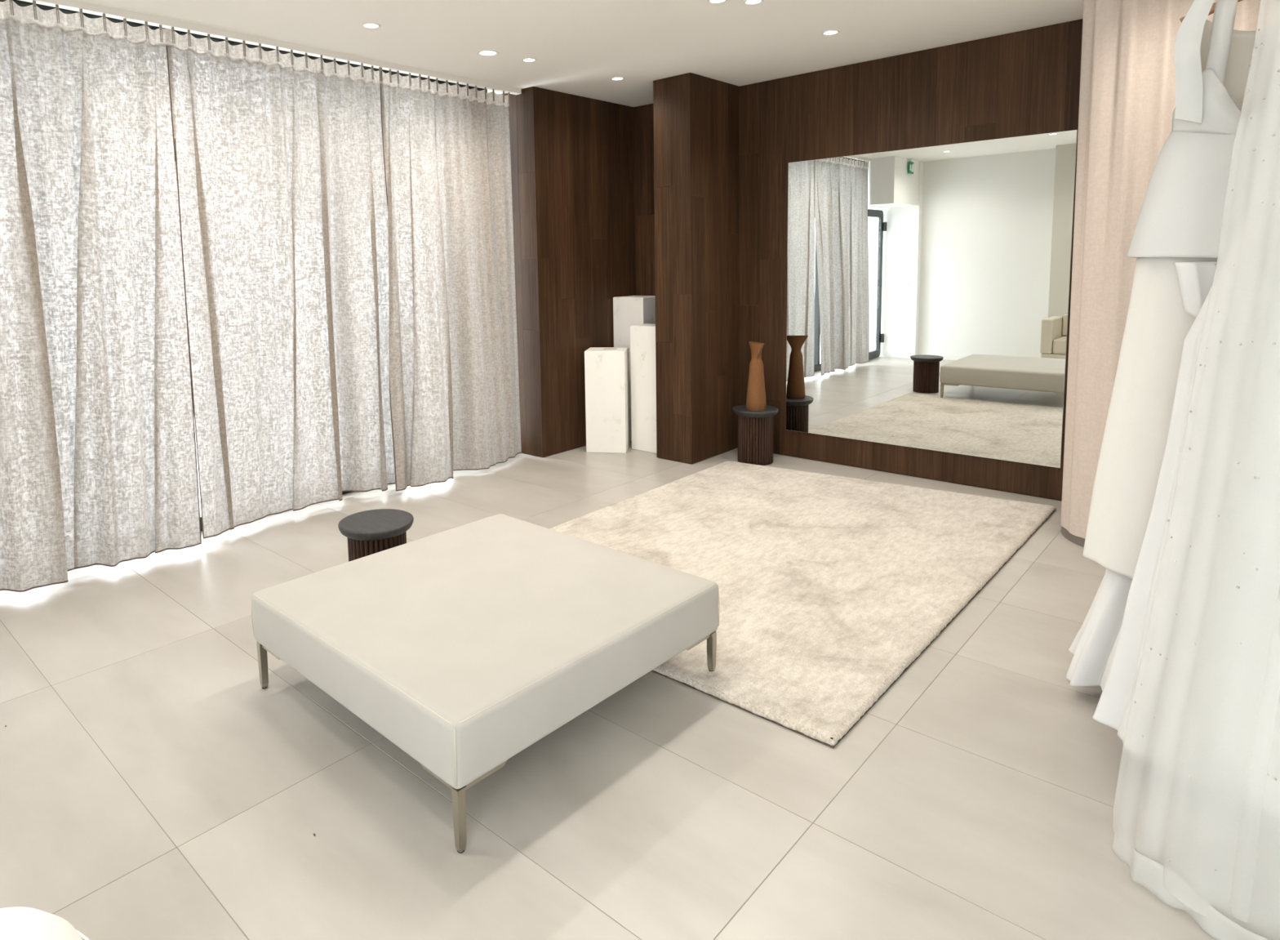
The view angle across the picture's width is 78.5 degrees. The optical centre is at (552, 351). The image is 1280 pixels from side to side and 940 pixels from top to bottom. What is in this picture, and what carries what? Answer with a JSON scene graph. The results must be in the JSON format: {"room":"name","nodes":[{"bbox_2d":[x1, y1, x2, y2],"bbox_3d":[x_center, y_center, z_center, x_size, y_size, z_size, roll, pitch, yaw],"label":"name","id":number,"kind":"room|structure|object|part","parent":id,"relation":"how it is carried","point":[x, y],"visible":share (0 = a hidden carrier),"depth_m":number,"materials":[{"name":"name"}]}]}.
{"room":"clothing store","nodes":[
{"label":"clothing store","id":0,"kind":"room"},
{"bbox_2d":[504,86,635,457],"bbox_3d":[0.044,-0.648,6.615,0.734,2.820,1.213,5,9,44],"label":"wall","id":1,"kind":"structure","parent":0,"point":[572,156],"depth_m":6.16,"materials":[{"name":"black wood"}]},
{"bbox_2d":[75,0,1083,106],"bbox_3d":[0.207,-1.703,2.656,5.800,0.160,6.472,5,9,44],"label":"ceiling","id":2,"kind":"structure","parent":0,"point":[578,46],"depth_m":4.44,"materials":[{"name":"white paint"}]},
{"bbox_2d":[361,22,380,28],"bbox_3d":[-0.987,-1.770,4.229,0.103,0.004,0.103,5,9,44],"label":"recessed light","id":3,"kind":"object","parent":2,"relation":"in","point":[367,25],"visible":1,"depth_m":4.22,"materials":[{"name":"white"}]},
{"bbox_2d":[476,49,499,56],"bbox_3d":[-0.402,-1.853,4.834,0.141,0.004,0.141,5,9,44],"label":"recessed light","id":4,"kind":"object","parent":2,"relation":"in","point":[484,52],"visible":1,"depth_m":4.83,"materials":[{"name":"white"}]},
{"bbox_2d":[521,57,537,62],"bbox_3d":[-0.151,-1.880,5.022,0.103,0.004,0.103,5,9,44],"label":"recessed light","id":5,"kind":"object","parent":2,"relation":"in","point":[525,60],"visible":1,"depth_m":5.01,"materials":[{"name":"white"}]},
{"bbox_2d":[610,76,624,80],"bbox_3d":[0.468,-1.960,5.595,0.103,0.004,0.103,5,9,44],"label":"recessed light","id":6,"kind":"object","parent":2,"relation":"in","point":[615,78],"visible":1,"depth_m":5.59,"materials":[{"name":"white"}]},
{"bbox_2d":[707,0,727,4],"bbox_3d":[0.840,-1.783,3.953,0.103,0.004,0.103,5,9,44],"label":"recessed light","id":7,"kind":"object","parent":2,"relation":"in","point":[712,2],"visible":1,"depth_m":3.97,"materials":[{"name":"white"}]},
{"bbox_2d":[742,0,763,4],"bbox_3d":[1.029,-1.792,3.984,0.103,0.004,0.103,5,9,44],"label":"recessed light","id":8,"kind":"object","parent":2,"relation":"in","point":[745,2],"visible":1,"depth_m":3.99,"materials":[{"name":"white"}]},
{"bbox_2d":[821,30,839,35],"bbox_3d":[1.637,-1.873,4.574,0.103,0.004,0.103,5,9,44],"label":"recessed light","id":9,"kind":"object","parent":2,"relation":"in","point":[828,33],"visible":1,"depth_m":4.57,"materials":[{"name":"white"}]},
{"bbox_2d":[1060,0,1279,538],"bbox_3d":[3.222,-0.384,3.394,0.684,2.774,2.121,-4,7,-23],"label":"curtain","id":10,"kind":"object","parent":2,"relation":"hanging from","point":[1127,95],"visible":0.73,"depth_m":3.76,"materials":[{"name":"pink fabric"}]},
{"bbox_3d":[1.914,-1.350,1.718,0.025,0.411,2.200,5,9,44],"label":"rail","id":11,"kind":"object","parent":2,"relation":"hanging from","visible":0},
{"bbox_2d":[1179,0,1243,22],"bbox_3d":[2.011,-1.082,2.135,0.439,0.283,0.032,5,9,44],"label":"hanger","id":12,"kind":"object","parent":11,"relation":"hanging from","point":[1212,9],"visible":0.18,"depth_m":2.24,"materials":[{"name":"brown wood"}]},
{"bbox_2d":[1065,0,1277,690],"bbox_3d":[1.991,0.069,2.331,0.388,2.184,0.750,-4,7,-24],"label":"gown","id":13,"kind":"object","parent":12,"relation":"hanging from","point":[1179,237],"visible":0.61,"depth_m":2.30,"materials":[{"name":"white fabric"}]},
{"bbox_3d":[1.870,-1.049,1.829,0.334,0.273,0.032,5,9,44],"label":"hanger","id":14,"kind":"object","parent":11,"relation":"hanging from","visible":0},
{"bbox_2d":[1092,11,1279,825],"bbox_3d":[1.893,0.122,1.956,0.795,2.150,0.310,5,9,44],"label":"gown","id":15,"kind":"object","parent":14,"relation":"hanging from","point":[1162,587],"visible":0.82,"depth_m":2.07,"materials":[{"name":"white fabric"}]},
{"bbox_3d":[1.673,-0.977,1.443,0.392,0.318,0.032,5,9,44],"label":"hanger","id":16,"kind":"object","parent":11,"relation":"hanging from","visible":0},
{"bbox_2d":[1133,28,1279,895],"bbox_3d":[1.697,0.226,1.579,0.837,2.127,0.452,5,9,44],"label":"gown","id":17,"kind":"object","parent":16,"relation":"hanging from","point":[1237,714],"visible":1,"depth_m":1.69,"materials":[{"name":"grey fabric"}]},
{"bbox_2d":[0,440,1279,939],"bbox_3d":[0.279,1.258,2.983,6.110,0.160,6.780,5,9,44],"label":"floor","id":18,"kind":"structure","parent":0,"point":[152,787],"depth_m":2.22,"materials":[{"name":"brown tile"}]},
{"bbox_2d":[0,906,89,939],"bbox_3d":[-1.050,1.227,1.392,0.419,0.322,0.419,5,9,44],"label":"pouf","id":19,"kind":"object","parent":18,"relation":"on","point":[16,922],"visible":1,"depth_m":1.47,"materials":[{"name":"white fabric"}]},
{"bbox_2d":[337,508,413,561],"bbox_3d":[-0.784,0.948,3.500,0.330,0.389,0.330,5,9,44],"label":"stool","id":20,"kind":"object","parent":18,"relation":"on","point":[367,532],"visible":0.58,"depth_m":3.40,"materials":[{"name":"black wood"}]},
{"bbox_2d":[251,513,719,853],"bbox_3d":[-0.240,1.022,2.810,1.199,0.372,1.199,-8,9,-44],"label":"bench","id":21,"kind":"object","parent":18,"relation":"on","point":[464,646],"visible":1,"depth_m":2.50,"materials":[{"name":"fabric"}]},
{"bbox_3d":[-1.049,1.135,2.825,0.031,0.172,0.031,-8,9,-44],"label":"leg","id":22,"kind":"part","parent":21,"relation":"part of","materials":[{"name":"silver metal"}]},
{"bbox_3d":[-0.240,1.207,2.015,0.031,0.172,0.031,-8,9,-44],"label":"leg","id":23,"kind":"part","parent":21,"relation":"part of","materials":[{"name":"silver metal"}]},
{"bbox_3d":[0.572,1.083,2.815,0.031,0.145,0.031,-8,9,-44],"label":"leg","id":24,"kind":"part","parent":21,"relation":"part of","materials":[{"name":"silver metal"}]},
{"bbox_2d":[584,346,630,453],"bbox_3d":[0.445,0.387,6.278,0.320,0.818,0.265,0,7,12],"label":"plinth","id":25,"kind":"object","parent":18,"relation":"on","point":[606,376],"visible":1,"depth_m":6.15,"materials":[{"name":"beige stone"}]},
{"bbox_3d":[0.435,-0.015,6.233,0.312,0.004,0.257,0,7,12],"label":"plate","id":26,"kind":"part","parent":25,"relation":"part of","materials":[{"name":"white stone"}]},
{"bbox_2d":[613,295,655,440],"bbox_3d":[0.743,0.139,6.636,0.318,1.216,0.300,5,9,44],"label":"plinth","id":27,"kind":"object","parent":18,"relation":"on","point":[628,310],"visible":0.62,"depth_m":6.49,"materials":[{"name":"beige stone"}]},
{"bbox_3d":[0.728,-0.461,6.568,0.310,0.004,0.292,5,9,44],"label":"plate","id":28,"kind":"part","parent":27,"relation":"part of","materials":[{"name":"white stone"}]},
{"bbox_2d":[630,323,656,453],"bbox_3d":[0.819,0.291,6.215,0.322,1.005,0.215,5,9,44],"label":"plinth","id":29,"kind":"object","parent":18,"relation":"on","point":[642,336],"visible":0.5,"depth_m":6.16,"materials":[{"name":"beige stone"}]},
{"bbox_3d":[0.807,-0.204,6.159,0.314,0.004,0.207,5,9,44],"label":"plate","id":30,"kind":"part","parent":29,"relation":"part of","materials":[{"name":"white stone"}]},
{"bbox_2d":[733,404,778,465],"bbox_3d":[1.513,0.623,5.799,0.330,0.404,0.330,5,9,44],"label":"stool","id":31,"kind":"object","parent":18,"relation":"on","point":[755,428],"visible":0.81,"depth_m":5.69,"materials":[{"name":"brown wood"}]},
{"bbox_2d":[746,341,766,410],"bbox_3d":[1.499,0.181,5.715,0.147,0.495,0.147,3,8,34],"label":"vase","id":32,"kind":"object","parent":31,"relation":"on","point":[756,400],"visible":1,"depth_m":5.67,"materials":[{"name":"ceramic"}]},
{"bbox_2d":[549,460,1056,747],"bbox_3d":[1.175,1.002,4.187,2.053,0.033,3.030,5,9,44],"label":"rug","id":33,"kind":"object","parent":18,"relation":"on","point":[831,587],"visible":0.84,"depth_m":3.74,"materials":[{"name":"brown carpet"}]},
{"bbox_2d":[653,72,739,463],"bbox_3d":[1.116,-0.601,5.969,0.323,2.820,0.664,5,9,44],"label":"wall pillar","id":34,"kind":"structure","parent":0,"point":[696,117],"depth_m":5.78,"materials":[{"name":"black wood"}]},
{"bbox_2d":[633,18,1082,500],"bbox_3d":[2.437,-0.554,5.274,6.050,2.821,0.161,5,9,44],"label":"wall","id":35,"kind":"structure","parent":0,"point":[1025,82],"depth_m":5.36,"materials":[{"name":"black wood"}]},
{"bbox_2d":[786,129,1077,467],"bbox_3d":[2.406,-0.339,5.212,1.789,1.997,0.012,5,9,44],"label":"wall mirror","id":36,"kind":"object","parent":35,"relation":"attached to","point":[928,287],"visible":1,"depth_m":5.10,"materials":[{"name":"grey mirror"}]},
{"bbox_2d":[1061,525,1084,546],"bbox_3d":[3.264,1.015,3.554,0.670,0.046,2.102,-4,7,-23],"label":"baseboard","id":37,"kind":"structure","parent":35,"relation":"attached to","point":[1079,540],"depth_m":4.05,"materials":[{"name":"brown"}]},
{"bbox_3d":[-2.215,-0.301,4.041,0.862,2.820,5.150,5,9,44],"label":"wall","id":38,"kind":"structure","parent":0,"visible":0},
{"bbox_2d":[0,0,521,531],"bbox_3d":[-1.768,-0.377,4.617,0.315,2.820,4.207,5,9,44],"label":"window","id":39,"kind":"structure","parent":38,"relation":"in","point":[20,3],"depth_m":4.36,"materials":[{"name":"clear glass"}]},
{"bbox_2d":[0,0,201,591],"bbox_3d":[-2.512,-0.244,3.598,0.178,2.748,1.656,4,9,42],"label":"curtain","id":40,"kind":"object","parent":39,"relation":"hanging from","point":[98,453],"visible":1,"depth_m":3.86,"materials":[{"name":"fabric"}]},
{"bbox_3d":[-1.709,-1.752,4.369,0.055,0.035,4.205,5,9,44],"label":"curtain rail","id":41,"kind":"part","parent":39,"relation":"part of","materials":[{"name":"white metal"}]},
{"bbox_3d":[-1.992,0.998,4.680,0.070,0.085,3.650,5,9,44],"label":"rail","id":42,"kind":"part","parent":39,"relation":"part of","materials":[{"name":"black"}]},
{"bbox_2d":[164,26,395,538],"bbox_3d":[-1.563,-0.395,4.729,0.204,2.748,1.385,5,9,44],"label":"curtain","id":43,"kind":"object","parent":39,"relation":"hanging from","point":[283,206],"visible":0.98,"depth_m":4.62,"materials":[{"name":"fabric"}]},
{"bbox_2d":[380,67,521,491],"bbox_3d":[-0.659,-0.501,5.465,0.218,2.748,1.262,5,9,44],"label":"curtain","id":44,"kind":"object","parent":39,"relation":"hanging from","point":[455,392],"visible":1,"depth_m":5.44,"materials":[{"name":"fabric"}]},
{"label":"outside","id":45,"kind":"structure","parent":0,"visible":0},
{"bbox_2d":[194,422,201,513],"bbox_3d":[-7.584,0.795,9.440,14.500,0.190,20.000,5,9,44],"label":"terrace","id":46,"kind":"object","parent":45,"point":[194,423],"depth_m":5.76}
]}

